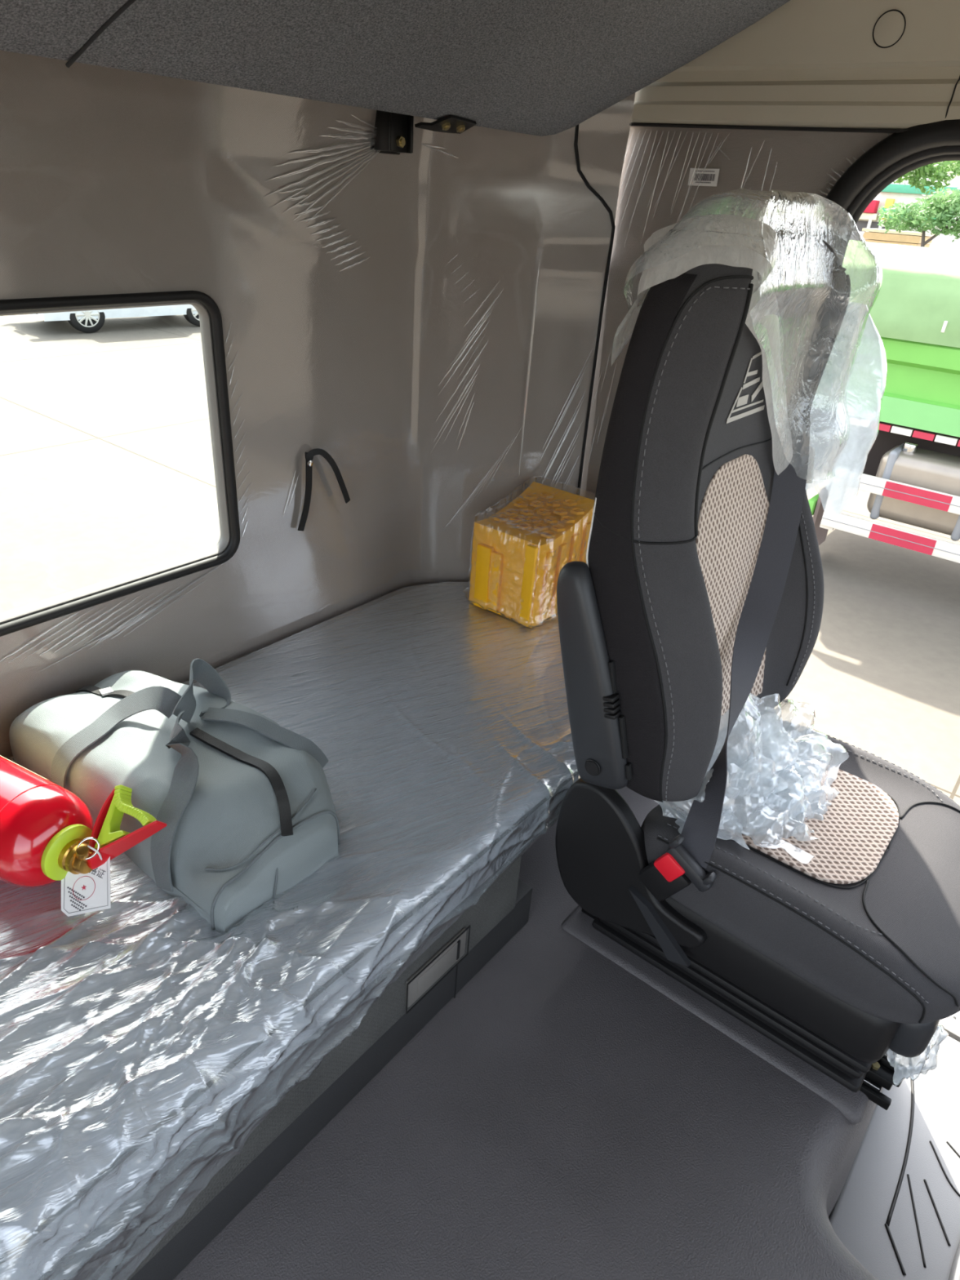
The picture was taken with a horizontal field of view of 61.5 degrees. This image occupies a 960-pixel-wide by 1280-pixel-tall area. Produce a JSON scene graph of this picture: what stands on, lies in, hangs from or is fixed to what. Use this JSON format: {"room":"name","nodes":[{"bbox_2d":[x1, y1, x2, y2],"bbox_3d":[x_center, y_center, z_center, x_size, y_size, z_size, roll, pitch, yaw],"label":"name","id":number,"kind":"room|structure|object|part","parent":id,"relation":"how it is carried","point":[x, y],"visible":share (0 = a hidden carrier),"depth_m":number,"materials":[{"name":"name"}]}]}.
{"room":"vehicle interior","nodes":[
{"label":"vehicle interior","id":0,"kind":"room"},
{"bbox_2d":[0,49,635,762],"bbox_3d":[-0.562,-0.372,1.050,2.114,1.750,0.224,-23,39,-39],"label":"wall","id":1,"kind":"structure","parent":0,"point":[113,180],"depth_m":1.45,"materials":[{"name":"plastic"}]},
{"bbox_2d":[0,290,239,636],"bbox_3d":[-0.610,-0.244,1.141,0.033,0.444,0.595,24,35,32],"label":"window","id":2,"kind":"structure","parent":1,"relation":"in","point":[15,620],"depth_m":1.27,"materials":[{"name":"clear glass"}]},
{"bbox_2d":[0,114,592,666],"bbox_3d":[-0.561,-0.370,1.047,2.110,1.750,0.223,-23,39,-40],"label":"plastic film","id":3,"kind":"object","parent":1,"relation":"attached to","point":[373,134],"visible":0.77,"depth_m":1.32,"materials":[{"name":"clear plastic"}]},
{"bbox_2d":[297,448,350,531],"bbox_3d":[-0.296,-0.289,1.526,0.121,0.154,0.016,-21,38,-38],"label":"strap","id":4,"kind":"object","parent":1,"relation":"attached to","point":[309,455],"visible":1,"depth_m":1.51,"materials":[{"name":"fabric"}]},
{"bbox_2d":[370,110,413,155],"bbox_3d":[-0.146,-0.854,1.352,0.043,0.067,0.068,24,35,32],"label":"wall bracket","id":5,"kind":"object","parent":1,"relation":"attached to","point":[394,134],"visible":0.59,"depth_m":1.34,"materials":[{"name":"black metal"}]},
{"bbox_2d":[0,0,790,136],"bbox_3d":[-0.213,-0.653,0.582,0.642,0.398,1.998,24,35,32],"label":"bunk","id":6,"kind":"object","parent":1,"relation":"attached to","point":[540,68],"visible":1,"depth_m":1.02,"materials":[{"name":"grey fabric"}]},
{"bbox_3d":[-0.051,-0.795,1.243,0.036,0.022,0.113,24,35,32],"label":"hinge plate","id":7,"kind":"part","parent":6,"relation":"part of","materials":[{"name":"black metal"}]},
{"bbox_2d":[173,786,897,1279],"bbox_3d":[0.229,0.931,0.956,2.290,0.337,2.100,24,35,32],"label":"floor","id":8,"kind":"structure","parent":0,"point":[576,1110],"depth_m":1.07,"materials":[{"name":"plastic"}]},
{"bbox_2d":[37,816,558,1279],"bbox_3d":[-0.388,0.421,1.235,0.642,0.212,2.050,24,35,32],"label":"bunk base","id":9,"kind":"object","parent":8,"relation":"on","point":[499,912],"visible":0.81,"depth_m":1.00,"materials":[{"name":"plastic"}]},
{"bbox_2d":[0,585,578,1279],"bbox_3d":[-0.368,0.276,1.175,0.645,0.098,2.091,24,35,32],"label":"mattress","id":10,"kind":"object","parent":9,"relation":"on","point":[37,1192],"visible":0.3,"depth_m":0.96,"materials":[{"name":"fabric"}]},
{"bbox_2d":[0,582,580,1279],"bbox_3d":[-0.253,0.274,1.303,0.662,0.278,1.715,24,35,32],"label":"plastic sheet","id":11,"kind":"object","parent":10,"relation":"on","point":[108,1250],"visible":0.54,"depth_m":1.07,"materials":[{"name":"clear plastic"}]},
{"bbox_2d":[0,755,167,887],"bbox_3d":[-0.586,0.220,1.009,0.434,0.124,0.138,15,31,19],"label":"fire extinguisher","id":12,"kind":"object","parent":11,"relation":"on","point":[46,830],"visible":1,"depth_m":0.95,"materials":[{"name":"metal"}]},
{"bbox_2d":[61,845,111,916],"bbox_3d":[-0.468,0.281,0.953,0.063,0.084,0.041,1,29,-7],"label":"tag","id":13,"kind":"object","parent":12,"relation":"hanging from","point":[81,893],"visible":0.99,"depth_m":0.96,"materials":[{"name":"white paper"}]},
{"bbox_2d":[66,886,86,911],"bbox_3d":[-0.479,0.308,0.956,0.030,0.020,0.011,14,31,16],"label":"print","id":14,"kind":"object","parent":13,"relation":"attached to","point":[76,895],"depth_m":0.96},
{"bbox_3d":[-0.452,0.219,0.977,0.015,0.063,0.071,8,29,7],"label":"lever","id":15,"kind":"part","parent":12,"relation":"part of","materials":[{"name":"red metal"}]},
{"bbox_3d":[-0.409,0.235,0.954,0.080,0.066,0.016,1,29,-6],"label":"carry handle","id":16,"kind":"part","parent":12,"relation":"part of","materials":[{"name":"red metal"}]},
{"bbox_2d":[8,658,340,935],"bbox_3d":[-0.415,0.149,1.120,0.505,0.164,0.268,24,35,32],"label":"duffel bag","id":17,"kind":"object","parent":11,"relation":"on","point":[244,800],"visible":0.95,"depth_m":1.05,"materials":[{"name":"fabric"}]},
{"bbox_3d":[-0.564,0.078,1.218,0.016,0.010,0.027,-16,35,-32],"label":"zip pull","id":18,"kind":"part","parent":17,"relation":"part of","materials":[{"name":"silver metal"}]},
{"bbox_3d":[-0.501,0.132,1.118,0.089,0.117,0.166,24,35,32],"label":"handle","id":19,"kind":"part","parent":17,"relation":"part of","materials":[{"name":"grey fabric"}]},
{"bbox_3d":[-0.384,0.195,1.037,0.052,0.137,0.234,-1,30,-10],"label":"handle","id":20,"kind":"part","parent":17,"relation":"part of","materials":[{"name":"grey fabric"}]},
{"bbox_3d":[-0.395,0.082,1.160,0.062,0.082,0.106,3,29,-3],"label":"handle","id":21,"kind":"part","parent":17,"relation":"part of","materials":[{"name":"grey fabric"}]},
{"bbox_3d":[-0.263,0.240,1.008,0.038,0.030,0.166,24,35,32],"label":"seam cord","id":22,"kind":"part","parent":17,"relation":"part of","materials":[{"name":"grey fabric"}]},
{"bbox_3d":[-0.304,0.138,1.142,0.184,0.050,0.036,11,30,12],"label":"handle","id":23,"kind":"part","parent":17,"relation":"part of","materials":[{"name":"grey fabric"}]},
{"bbox_2d":[462,475,595,627],"bbox_3d":[0.113,-0.194,1.718,0.222,0.243,0.257,24,35,32],"label":"box","id":24,"kind":"object","parent":11,"relation":"on","point":[519,553],"visible":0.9,"depth_m":1.66,"materials":[{"name":"yellow cardboard"}]},
{"bbox_3d":[-0.598,0.584,1.046,0.628,0.084,1.410,24,35,32],"label":"panel","id":25,"kind":"part","parent":9,"relation":"part of","materials":[{"name":"grey plastic"}]},
{"bbox_3d":[-0.061,0.464,1.145,0.007,0.054,0.124,24,35,32],"label":"handle","id":26,"kind":"part","parent":9,"relation":"part of","materials":[{"name":"grey plastic"}]},
{"bbox_3d":[-0.060,0.465,1.142,0.002,0.036,0.084,24,35,32],"label":"grip plate","id":27,"kind":"part","parent":9,"relation":"part of","materials":[{"name":"grey plastic"}]},
{"bbox_2d":[555,230,959,1110],"bbox_3d":[0.476,0.069,1.090,0.600,1.078,0.531,24,35,32],"label":"passenger seat","id":28,"kind":"object","parent":8,"relation":"on","point":[849,954],"visible":0.77,"depth_m":1.05,"materials":[{"name":"fabric"}]},
{"bbox_3d":[0.145,0.058,1.036,0.135,0.310,0.030,24,35,31],"label":"armrest","id":29,"kind":"part","parent":28,"relation":"part of","materials":[{"name":"black plastic"}]},
{"bbox_3d":[0.336,-0.160,1.125,0.164,0.648,0.497,24,35,32],"label":"panel","id":30,"kind":"part","parent":28,"relation":"part of","materials":[{"name":"fabric"}]},
{"bbox_3d":[0.388,0.547,1.285,0.513,0.036,0.032,24,35,32],"label":"slide rail","id":31,"kind":"part","parent":28,"relation":"part of","materials":[{"name":"black metal"}]},
{"bbox_2d":[666,414,809,892],"bbox_3d":[0.376,-0.022,1.125,0.078,0.588,0.460,13,30,15],"label":"belt","id":32,"kind":"object","parent":28,"relation":"attached to","point":[694,846],"visible":0.97,"depth_m":1.16,"materials":[{"name":"black fabric"}]},
{"bbox_3d":[0.351,-0.165,1.109,0.214,0.706,0.492,24,35,32],"label":"backrest","id":33,"kind":"part","parent":28,"relation":"part of","materials":[{"name":"fabric"}]},
{"bbox_2d":[611,188,887,517],"bbox_3d":[0.360,-0.343,1.068,0.251,0.440,0.573,24,35,32],"label":"plastic cover","id":34,"kind":"object","parent":28,"relation":"on","point":[672,251],"visible":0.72,"depth_m":1.01,"materials":[{"name":"clear plastic"}]},
{"bbox_2d":[653,693,848,862],"bbox_3d":[0.428,0.171,1.187,0.227,0.154,0.358,24,35,32],"label":"plastic bag","id":35,"kind":"object","parent":28,"relation":"on","point":[802,783],"visible":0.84,"depth_m":1.18,"materials":[{"name":"clear plastic"}]},
{"bbox_2d":[640,720,959,1023],"bbox_3d":[0.518,0.309,1.193,0.465,0.119,0.432,24,35,32],"label":"cushion","id":36,"kind":"object","parent":28,"relation":"on","point":[868,927],"depth_m":1.07,"materials":[{"name":"fabric"}]},
{"bbox_2d":[885,1024,948,1085],"bbox_3d":[0.624,0.577,1.156,0.066,0.081,0.162,24,35,32],"label":"bubble wrap","id":37,"kind":"object","parent":28,"relation":"on","point":[921,1064],"visible":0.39,"depth_m":1.12,"materials":[{"name":"clear plastic"}]},
{"bbox_2d":[579,125,893,499],"bbox_3d":[1.020,0.044,1.347,2.033,1.660,0.030,24,35,32],"label":"wall","id":38,"kind":"structure","parent":0,"point":[803,160],"depth_m":1.47,"materials":[{"name":"plastic"}]},
{"bbox_2d":[593,133,889,442],"bbox_3d":[0.438,-0.356,1.640,0.590,1.235,0.004,24,35,32],"label":"plastic film","id":39,"kind":"object","parent":38,"relation":"attached to","point":[699,133],"visible":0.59,"depth_m":1.41,"materials":[{"name":"clear plastic"}]},
{"bbox_2d":[688,168,719,186],"bbox_3d":[0.400,-0.827,1.442,0.056,0.028,0.001,24,35,32],"label":"barcode sticker","id":40,"kind":"object","parent":39,"relation":"attached to","point":[709,177],"visible":1,"depth_m":1.44,"materials":[{"name":"white paper"}]},
{"bbox_2d":[695,170,714,183],"bbox_3d":[0.401,-0.827,1.441,0.035,0.020,0.001,24,35,32],"label":"print","id":41,"kind":"object","parent":40,"relation":"on","point":[708,176],"depth_m":1.44},
{"bbox_2d":[629,0,959,133],"bbox_3d":[1.011,-0.814,0.793,2.070,0.546,0.176,24,35,32],"label":"trim","id":42,"kind":"structure","parent":38,"relation":"attached to","point":[875,66],"depth_m":1.26,"materials":[{"name":"beige plastic"}]},
{"bbox_2d":[809,119,959,266],"bbox_3d":[1.074,0.099,1.318,1.407,1.601,0.067,24,35,32],"label":"trim","id":43,"kind":"structure","parent":38,"relation":"attached to","point":[898,154],"depth_m":1.27,"materials":[{"name":"black rubber"}]},
{"bbox_2d":[937,1016,959,1042],"bbox_3d":[1.174,0.901,1.471,0.800,0.068,0.045,24,35,32],"label":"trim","id":44,"kind":"structure","parent":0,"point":[950,1024],"depth_m":1.61,"materials":[{"name":"white plastic"}]},
{"bbox_3d":[1.026,1.102,1.127,1.110,0.035,0.900,24,35,32],"label":"floor","id":45,"kind":"structure","parent":0,"visible":0},
{"bbox_2d":[828,1033,959,1279],"bbox_3d":[0.749,0.904,1.371,0.195,0.035,0.630,24,35,32],"label":"floor mat","id":46,"kind":"object","parent":45,"relation":"on","point":[896,1211],"visible":0.93,"depth_m":1.34,"materials":[{"name":"rubber"}]},
{"bbox_2d":[951,1011,959,1022],"bbox_3d":[1.178,0.846,1.678,0.570,0.042,0.282,24,35,32],"label":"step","id":47,"kind":"structure","parent":45,"relation":"attached to","point":[957,1016],"depth_m":1.71,"materials":[{"name":"white rubber"}]},
{"label":"outside","id":48,"kind":"structure","parent":0,"visible":0},
{"bbox_2d":[0,314,959,805],"bbox_3d":[-6.328,-9.679,22.354,100.000,0.200,110.000,24,35,32],"label":"ground","id":49,"kind":"structure","parent":48,"point":[107,472],"depth_m":7.43,"materials":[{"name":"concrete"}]},
{"bbox_2d":[33,304,199,333],"bbox_3d":[-6.897,-6.945,15.694,3.770,1.470,1.720,-23,39,-39],"label":"car","id":50,"kind":"object","parent":49,"relation":"on","point":[88,321],"visible":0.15,"depth_m":14.92,"materials":[{"name":"white paint"}]},
{"bbox_2d":[848,231,863,240],"bbox_3d":[9.673,-9.353,21.193,1.000,2.450,1.000,24,35,32],"label":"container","id":51,"kind":"object","parent":49,"relation":"on","point":[860,233],"visible":0.02,"depth_m":20.29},
{"bbox_2d":[805,240,959,563],"bbox_3d":[5.742,-1.299,6.146,7.718,2.605,2.430,24,35,32],"label":"dump truck","id":52,"kind":"object","parent":49,"relation":"on","point":[911,473],"visible":0.58,"depth_m":6.45,"materials":[{"name":"green paint"}]},
{"bbox_3d":[5.381,-0.984,5.269,7.040,0.230,0.235,24,35,32],"label":"rail","id":53,"kind":"part","parent":52,"relation":"part of","materials":[{"name":"metal"}]},
{"bbox_3d":[4.670,-0.313,5.897,4.330,0.135,0.050,24,35,32],"label":"guard rail","id":54,"kind":"part","parent":52,"relation":"part of","materials":[{"name":"white metal"}]},
{"bbox_3d":[4.694,-0.637,5.715,4.330,0.130,0.050,24,35,32],"label":"guard rail","id":55,"kind":"part","parent":52,"relation":"part of","materials":[{"name":"white metal"}]},
{"bbox_3d":[4.161,-1.113,6.545,1.760,0.570,0.570,24,35,32],"label":"fuel tank","id":56,"kind":"part","parent":52,"relation":"part of","materials":[{"name":"metal"}]},
{"bbox_2d":[862,227,934,247],"bbox_3d":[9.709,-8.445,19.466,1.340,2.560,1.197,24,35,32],"label":"planter","id":57,"kind":"object","parent":49,"relation":"on","point":[873,235],"visible":0.09,"depth_m":18.52,"materials":[{"name":"brown wood"}]},
{"bbox_2d":[853,173,959,250],"bbox_3d":[17.136,-17.137,32.123,11.000,6.300,9.800,24,35,32],"label":"building","id":58,"kind":"structure","parent":49,"relation":"on","point":[895,193],"depth_m":28.37,"materials":[{"name":"white paint"}]},
{"bbox_3d":[13.942,-13.914,29.638,0.100,2.700,0.100,24,35,32],"label":"post","id":59,"kind":"part","parent":58,"relation":"part of","materials":[{"name":"white paint"}]},
{"bbox_3d":[14.540,-15.330,28.761,0.250,0.700,0.200,24,35,32],"label":"yellow panel","id":60,"kind":"part","parent":58,"relation":"part of","materials":[{"name":"yellow"}]},
{"bbox_2d":[876,187,959,247],"bbox_3d":[8.777,-6.984,15.866,2.537,3.414,1.116,24,35,32],"label":"tree","id":61,"kind":"object","parent":49,"relation":"on","point":[943,209],"visible":0.94,"depth_m":15.32,"materials":[{"name":"green plant"}]},
{"bbox_2d":[893,160,959,194],"bbox_3d":[8.937,-8.659,17.770,2.677,4.488,1.498,24,35,32],"label":"tree","id":62,"kind":"object","parent":49,"relation":"on","point":[941,170],"visible":0.26,"depth_m":16.68,"materials":[{"name":"green plant"}]},
{"bbox_2d":[933,161,959,178],"bbox_3d":[12.138,-10.472,20.448,4.190,5.449,1.974,24,35,32],"label":"tree","id":63,"kind":"object","parent":49,"relation":"on","point":[940,162],"visible":0.02,"depth_m":20.10,"materials":[{"name":"green plant"}]}
]}

